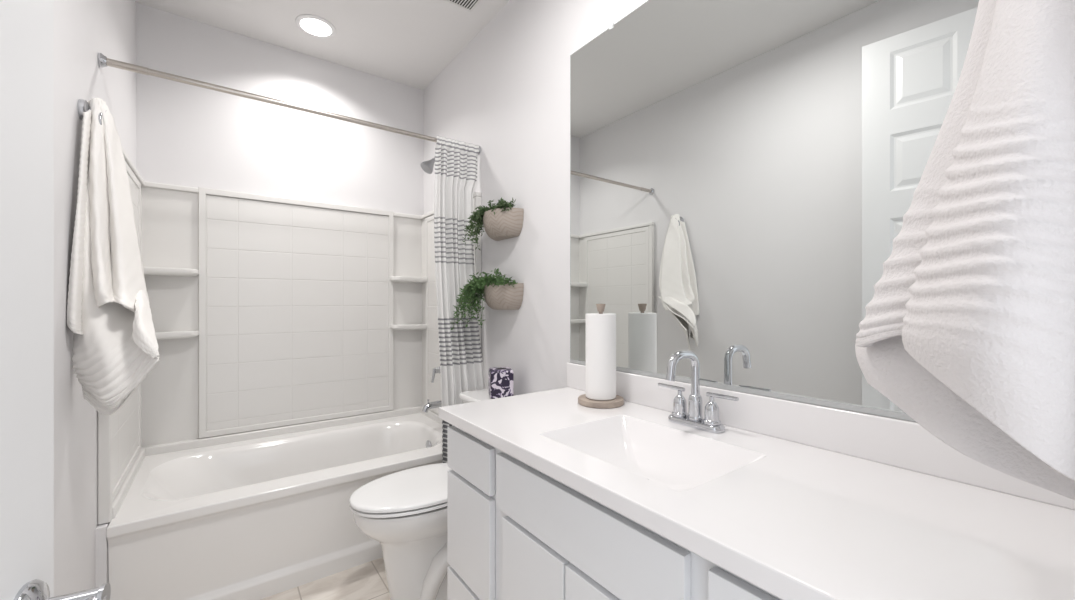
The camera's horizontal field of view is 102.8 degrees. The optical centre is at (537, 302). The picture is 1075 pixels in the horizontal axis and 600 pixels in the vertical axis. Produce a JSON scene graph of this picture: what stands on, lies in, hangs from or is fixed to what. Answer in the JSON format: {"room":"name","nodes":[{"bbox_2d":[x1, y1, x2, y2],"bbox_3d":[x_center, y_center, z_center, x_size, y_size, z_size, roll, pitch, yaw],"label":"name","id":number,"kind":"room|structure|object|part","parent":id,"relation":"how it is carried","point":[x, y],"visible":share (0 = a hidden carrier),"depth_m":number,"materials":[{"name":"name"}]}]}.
{"room":"bathroom","nodes":[
{"label":"bathroom","id":0,"kind":"room"},
{"bbox_2d":[54,0,135,595],"bbox_3d":[-1.192,-0.155,0.945,0.100,2.750,3.216,0,0,-36],"label":"wall","id":1,"kind":"structure","parent":0,"point":[83,29],"depth_m":1.27,"materials":[{"name":"white paint"}]},
{"bbox_2d":[78,99,106,124],"bbox_3d":[-1.380,-0.576,1.334,0.060,0.096,0.068,0,0,-36],"label":"towel ring","id":2,"kind":"object","parent":1,"relation":"attached to","point":[83,105],"visible":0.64,"depth_m":1.30,"materials":[{"name":"silver metal"}]},
{"bbox_2d":[95,524,107,587],"bbox_3d":[-1.518,1.000,1.493,0.028,0.440,0.030,0,0,-36],"label":"trim","id":3,"kind":"structure","parent":1,"relation":"attached to","point":[101,542],"depth_m":1.48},
{"bbox_2d":[66,98,159,414],"bbox_3d":[-1.274,-0.153,1.314,0.203,0.968,0.343,0,0,-36],"label":"towel","id":4,"kind":"object","parent":1,"relation":"attached to","point":[109,316],"visible":0.99,"depth_m":1.26,"materials":[{"name":"white fabric"}]},
{"bbox_2d":[136,3,423,215],"bbox_3d":[-1.465,-0.155,2.680,1.524,2.750,0.100,0,0,-36],"label":"wall","id":5,"kind":"structure","parent":0,"point":[187,135],"depth_m":2.52,"materials":[{"name":"white paint"}]},
{"bbox_2d":[136,0,508,89],"bbox_3d":[-0.539,-1.570,1.427,1.764,0.080,3.216,0,0,-36],"label":"ceiling","id":6,"kind":"structure","parent":0,"point":[406,42],"depth_m":2.39,"materials":[{"name":"white paint"}]},
{"bbox_2d":[295,14,335,37],"bbox_3d":[-1.227,-1.525,2.376,0.200,0.010,0.200,0,0,-36],"label":"recessed light","id":7,"kind":"object","parent":6,"relation":"in","point":[313,25],"visible":1,"depth_m":2.37,"materials":[{"name":"white"}]},
{"bbox_2d":[444,0,480,11],"bbox_3d":[-0.382,-1.526,2.040,0.305,0.006,0.305,0,0,-36],"label":"ceiling vent","id":8,"kind":"object","parent":6,"relation":"in","point":[469,5],"visible":1,"depth_m":2.19,"materials":[{"name":"white metal"}]},
{"bbox_2d":[260,557,390,599],"bbox_3d":[-0.539,1.260,1.427,1.764,0.080,3.216,0,0,-36],"label":"floor","id":9,"kind":"structure","parent":0,"point":[366,581],"depth_m":1.83,"materials":[{"name":"tile"}]},
{"bbox_2d":[106,413,441,599],"bbox_3d":[-1.157,1.000,2.282,1.490,0.441,0.882,0,0,-36],"label":"bathtub","id":10,"kind":"object","parent":9,"relation":"on","point":[259,518],"visible":0.66,"depth_m":1.86,"materials":[{"name":"white ceramic"}]},
{"bbox_2d":[106,413,441,536],"bbox_3d":[-1.157,0.962,2.282,1.490,0.365,0.882,0,0,-36],"label":"basin","id":11,"kind":"object","parent":10,"relation":"in","point":[296,484],"depth_m":2.00,"materials":[{"name":"white ceramic"}]},
{"bbox_2d":[98,145,480,524],"bbox_3d":[-1.180,0.081,2.295,1.524,1.407,0.857,0,0,-36],"label":"tub surround","id":12,"kind":"object","parent":10,"relation":"on","point":[272,316],"visible":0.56,"depth_m":2.51,"materials":[{"name":"white tile"}]},
{"bbox_3d":[-1.760,0.072,1.827,0.014,1.275,0.670,0,0,-36],"label":"tile panel","id":13,"kind":"part","parent":12,"relation":"part of","materials":[{"name":"white tile"}]},
{"bbox_3d":[-1.756,0.073,1.831,0.013,1.326,0.728,0,0,-36],"label":"panel frame","id":14,"kind":"part","parent":12,"relation":"part of","materials":[{"name":"white plastic"}]},
{"bbox_2d":[143,267,198,276],"bbox_3d":[-1.897,-0.157,2.208,0.236,0.036,0.125,0,0,-36],"label":"shelf","id":15,"kind":"object","parent":12,"relation":"attached to","point":[148,271],"depth_m":2.20,"materials":[{"name":"white plastic"}]},
{"bbox_2d":[155,330,198,339],"bbox_3d":[-1.897,0.168,2.208,0.236,0.036,0.125,0,0,-36],"label":"shelf","id":16,"kind":"object","parent":12,"relation":"attached to","point":[160,334],"depth_m":2.21,"materials":[{"name":"white plastic"}]},
{"bbox_3d":[-1.411,0.057,2.630,1.050,1.360,0.023,0,0,-36],"label":"panel frame","id":17,"kind":"part","parent":12,"relation":"part of","materials":[{"name":"white plastic"}]},
{"bbox_3d":[-1.414,0.068,2.633,0.990,1.305,0.016,0,0,-36],"label":"tile panel","id":18,"kind":"part","parent":12,"relation":"part of","materials":[{"name":"white tile"}]},
{"bbox_2d":[390,324,427,329],"bbox_3d":[-0.887,0.168,2.955,0.236,0.036,0.125,0,0,-36],"label":"shelf","id":19,"kind":"object","parent":12,"relation":"attached to","point":[392,326],"depth_m":2.92,"materials":[{"name":"white plastic"}]},
{"bbox_2d":[390,276,427,282],"bbox_3d":[-0.887,-0.157,2.955,0.236,0.036,0.125,0,0,-36],"label":"shelf","id":20,"kind":"object","parent":12,"relation":"attached to","point":[393,279],"depth_m":2.92,"materials":[{"name":"white plastic"}]},
{"bbox_2d":[422,399,441,412],"bbox_3d":[-0.628,0.631,2.644,0.173,0.078,0.046,0,0,-36],"label":"tub spout","id":21,"kind":"object","parent":12,"relation":"attached to","point":[436,404],"visible":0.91,"depth_m":2.62,"materials":[{"name":"silver metal"}]},
{"bbox_3d":[-0.562,0.072,2.712,0.014,1.275,0.670,0,0,-36],"label":"tile panel","id":22,"kind":"part","parent":12,"relation":"part of","materials":[{"name":"white tile"}]},
{"bbox_2d":[431,367,440,382],"bbox_3d":[-0.604,0.420,2.662,0.115,0.156,0.156,0,0,-36],"label":"shower valve","id":23,"kind":"object","parent":12,"relation":"attached to","point":[437,369],"visible":0.38,"depth_m":2.63,"materials":[{"name":"silver metal"}]},
{"bbox_3d":[-0.568,0.073,2.709,0.013,1.326,0.728,0,0,-36],"label":"panel frame","id":24,"kind":"part","parent":12,"relation":"part of","materials":[{"name":"white plastic"}]},
{"bbox_3d":[-0.664,0.880,2.617,0.017,0.076,0.076,0,0,-36],"label":"overflow plate","id":25,"kind":"part","parent":10,"relation":"part of","materials":[{"name":"silver metal"}]},
{"bbox_2d":[349,388,514,599],"bbox_3d":[-0.403,0.836,1.859,0.768,0.768,0.474,0,0,-36],"label":"toilet","id":26,"kind":"object","parent":9,"relation":"on","point":[405,511],"visible":0.44,"depth_m":1.70,"materials":[{"name":"white ceramic"}]},
{"bbox_3d":[-0.508,0.786,1.782,0.505,0.014,0.378,0,0,-36],"label":"seat","id":27,"kind":"part","parent":26,"relation":"part of","materials":[{"name":"white plastic"}]},
{"bbox_3d":[-0.459,1.010,1.818,0.604,0.420,0.370,0,0,-36],"label":"bowl","id":28,"kind":"part","parent":26,"relation":"part of","materials":[{"name":"white ceramic"}]},
{"bbox_3d":[-0.500,0.764,1.787,0.526,0.022,0.380,0,0,-36],"label":"lid","id":29,"kind":"part","parent":26,"relation":"part of","materials":[{"name":"white plastic"}]},
{"bbox_3d":[-0.179,0.468,2.025,0.210,0.031,0.474,0,0,-36],"label":"tank lid","id":30,"kind":"part","parent":26,"relation":"part of","materials":[{"name":"white ceramic"}]},
{"bbox_2d":[489,367,513,398],"bbox_3d":[-0.174,0.383,2.041,0.108,0.137,0.110,0,0,-12],"label":"tissue box","id":31,"kind":"object","parent":26,"relation":"on","point":[501,379],"visible":0.87,"depth_m":1.99,"materials":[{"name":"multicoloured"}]},
{"bbox_2d":[447,425,781,599],"bbox_3d":[0.328,0.803,1.048,0.576,0.834,1.329,0,0,-36],"label":"vanity cabinet","id":32,"kind":"object","parent":9,"relation":"on","point":[515,531],"visible":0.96,"depth_m":0.99,"materials":[{"name":"white paint"}]},
{"bbox_3d":[-0.207,0.988,1.303,0.019,0.240,0.276,0,0,-36],"label":"drawer","id":33,"kind":"part","parent":32,"relation":"part of","materials":[{"name":"white paint"}]},
{"bbox_3d":[-0.207,0.703,1.303,0.019,0.302,0.276,0,0,-36],"label":"drawer","id":34,"kind":"part","parent":32,"relation":"part of","materials":[{"name":"white paint"}]},
{"bbox_3d":[-0.207,0.473,1.303,0.019,0.130,0.276,0,0,-36],"label":"drawer","id":35,"kind":"part","parent":32,"relation":"part of","materials":[{"name":"white paint"}]},
{"bbox_3d":[-0.012,0.838,1.038,0.019,0.540,0.252,0,0,-36],"label":"door","id":36,"kind":"part","parent":32,"relation":"part of","materials":[{"name":"white paint"}]},
{"bbox_3d":[0.143,0.838,0.828,0.019,0.540,0.258,0,0,-36],"label":"door","id":37,"kind":"part","parent":32,"relation":"part of","materials":[{"name":"white paint"}]},
{"bbox_3d":[0.356,0.473,0.541,0.019,0.130,0.297,0,0,-36],"label":"drawer","id":38,"kind":"part","parent":32,"relation":"part of","materials":[{"name":"white paint"}]},
{"bbox_2d":[438,362,1074,599],"bbox_3d":[0.308,0.351,1.064,0.591,0.202,1.381,0,0,-36],"label":"countertop","id":39,"kind":"structure","parent":32,"relation":"on","point":[795,500],"depth_m":0.79,"materials":[{"name":"white stone"}]},
{"bbox_2d":[578,304,623,408],"bbox_3d":[0.220,0.177,1.488,0.158,0.346,0.158,0,0,-36],"label":"paper towel holder","id":40,"kind":"object","parent":39,"relation":"on","point":[583,400],"visible":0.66,"depth_m":1.44,"materials":[{"name":"brown wood"}]},
{"bbox_2d":[586,313,615,399],"bbox_3d":[0.220,0.184,1.488,0.105,0.289,0.105,0,0,-36],"label":"paper towel roll","id":41,"kind":"object","parent":40,"relation":"on","point":[600,328],"visible":0.98,"depth_m":1.44,"materials":[{"name":"white paper"}]},
{"bbox_3d":[0.220,0.018,1.488,0.033,0.028,0.033,0,0,-36],"label":"knob","id":42,"kind":"part","parent":40,"relation":"part of","materials":[{"name":"brown wood"}]},
{"bbox_2d":[658,350,738,432],"bbox_3d":[0.447,0.241,1.217,0.184,0.217,0.184,0,0,8],"label":"bathroom faucet","id":43,"kind":"object","parent":39,"relation":"on","point":[711,423],"visible":1,"depth_m":1.20,"materials":[{"name":"silver metal"}]},
{"bbox_3d":[0.400,0.253,1.283,0.012,0.013,0.088,0,0,-37],"label":"lever","id":44,"kind":"part","parent":43,"relation":"part of","materials":[{"name":"silver metal"}]},
{"bbox_3d":[0.418,0.295,1.259,0.047,0.074,0.047,0,0,-36],"label":"handle","id":45,"kind":"part","parent":43,"relation":"part of","materials":[{"name":"silver metal"}]},
{"bbox_3d":[0.406,0.232,1.186,0.148,0.199,0.041,0,0,-36],"label":"spout","id":46,"kind":"part","parent":43,"relation":"part of","materials":[{"name":"silver metal"}]},
{"bbox_3d":[0.449,0.340,1.218,0.056,0.018,0.168,0,0,-36],"label":"plate","id":47,"kind":"part","parent":43,"relation":"part of","materials":[{"name":"silver metal"}]},
{"bbox_3d":[0.479,0.295,1.177,0.047,0.074,0.047,0,0,-36],"label":"handle","id":48,"kind":"part","parent":43,"relation":"part of","materials":[{"name":"silver metal"}]},
{"bbox_3d":[0.496,0.253,1.152,0.012,0.013,0.088,0,0,-36],"label":"lever","id":49,"kind":"part","parent":43,"relation":"part of","materials":[{"name":"silver metal"}]},
{"bbox_2d":[424,0,647,394],"bbox_3d":[0.114,-0.155,1.909,0.100,2.750,3.216,0,0,-36],"label":"wall","id":50,"kind":"structure","parent":0,"point":[506,93],"depth_m":2.04,"materials":[{"name":"white paint"}]},
{"bbox_2d":[98,53,480,154],"bbox_3d":[-0.942,-0.860,1.973,1.523,0.050,0.050,0,0,-36],"label":"shower curtain rod","id":51,"kind":"object","parent":50,"relation":"attached to","point":[103,61],"visible":0.88,"depth_m":1.77,"materials":[{"name":"grey metal"}]},
{"bbox_3d":[-0.942,-0.860,1.973,1.500,0.023,0.023,0,0,-36],"label":"rod","id":52,"kind":"part","parent":51,"relation":"part of","materials":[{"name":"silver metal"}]},
{"bbox_2d":[434,135,484,462],"bbox_3d":[-0.409,-0.002,2.287,0.277,1.753,0.180,0,0,-36],"label":"shower curtain","id":53,"kind":"object","parent":51,"relation":"hanging from","point":[461,363],"visible":0.66,"depth_m":2.29,"materials":[{"name":"white fabric"}]},
{"bbox_2d":[420,157,434,173],"bbox_3d":[-0.628,-0.871,2.644,0.187,0.165,0.084,0,0,-36],"label":"showerhead","id":54,"kind":"object","parent":50,"relation":"attached to","point":[427,166],"visible":0.54,"depth_m":2.60,"materials":[{"name":"silver metal"}]},
{"bbox_2d":[451,268,523,329],"bbox_3d":[-0.284,-0.009,2.150,0.253,0.307,0.421,0,0,-36],"label":"wall planter","id":55,"kind":"object","parent":50,"relation":"attached to","point":[498,293],"visible":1,"depth_m":2.10,"materials":[{"name":"beige ceramic"}]},
{"bbox_3d":[-0.199,-0.029,2.147,0.118,0.129,0.284,0,0,-36],"label":"pot","id":56,"kind":"part","parent":55,"relation":"part of","materials":[{"name":"beige ceramic"}]},
{"bbox_2d":[462,197,523,249],"bbox_3d":[-0.252,-0.387,2.159,0.191,0.245,0.367,0,0,-36],"label":"wall planter","id":57,"kind":"object","parent":50,"relation":"attached to","point":[501,221],"visible":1,"depth_m":2.09,"materials":[{"name":"beige ceramic"}]},
{"bbox_3d":[-0.199,-0.389,2.147,0.118,0.129,0.284,0,0,-36],"label":"pot","id":58,"kind":"part","parent":57,"relation":"part of","materials":[{"name":"beige ceramic"}]},
{"bbox_2d":[570,0,978,421],"bbox_3d":[0.525,-0.398,1.260,0.009,1.293,1.305,0,0,-36],"label":"wall mirror","id":59,"kind":"object","parent":50,"relation":"attached to","point":[745,175],"visible":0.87,"depth_m":1.18,"materials":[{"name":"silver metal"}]},
{"bbox_2d":[567,362,1074,509],"bbox_3d":[0.538,0.300,1.233,0.020,0.101,1.381,0,0,-36],"label":"backsplash","id":60,"kind":"structure","parent":50,"relation":"attached to","point":[905,444],"depth_m":0.99,"materials":[{"name":"white stone"}]},
{"bbox_3d":[0.381,-0.155,0.182,1.524,2.750,0.120,0,0,-36],"label":"wall","id":61,"kind":"structure","parent":0,"visible":0},
{"bbox_2d":[0,0,110,599],"bbox_3d":[-0.366,-0.015,0.169,0.101,2.445,0.768,0,0,-29],"label":"door","id":62,"kind":"structure","parent":61,"relation":"in","point":[26,26],"depth_m":0.45,"materials":[{"name":"white paint"}]},
{"bbox_3d":[-0.527,0.327,0.448,0.017,0.068,0.068,0,0,-29],"label":"handle","id":63,"kind":"part","parent":62,"relation":"part of","materials":[{"name":"silver metal"}]},
{"bbox_3d":[-0.471,0.327,0.422,0.054,0.029,0.134,0,0,-36],"label":"lever","id":64,"kind":"part","parent":62,"relation":"part of","materials":[{"name":"silver metal"}]},
{"bbox_3d":[0.519,-0.476,0.396,0.118,0.141,0.060,0,0,-36],"label":"towel ring","id":65,"kind":"object","parent":61,"relation":"attached to","visible":0},
{"bbox_2d":[855,0,1074,499],"bbox_3d":[0.445,-0.159,0.417,0.191,0.675,0.248,0,0,22],"label":"hanging towel","id":66,"kind":"object","parent":65,"relation":"hanging from","point":[967,327],"visible":1,"depth_m":0.35,"materials":[{"name":"white fabric"}]}
]}

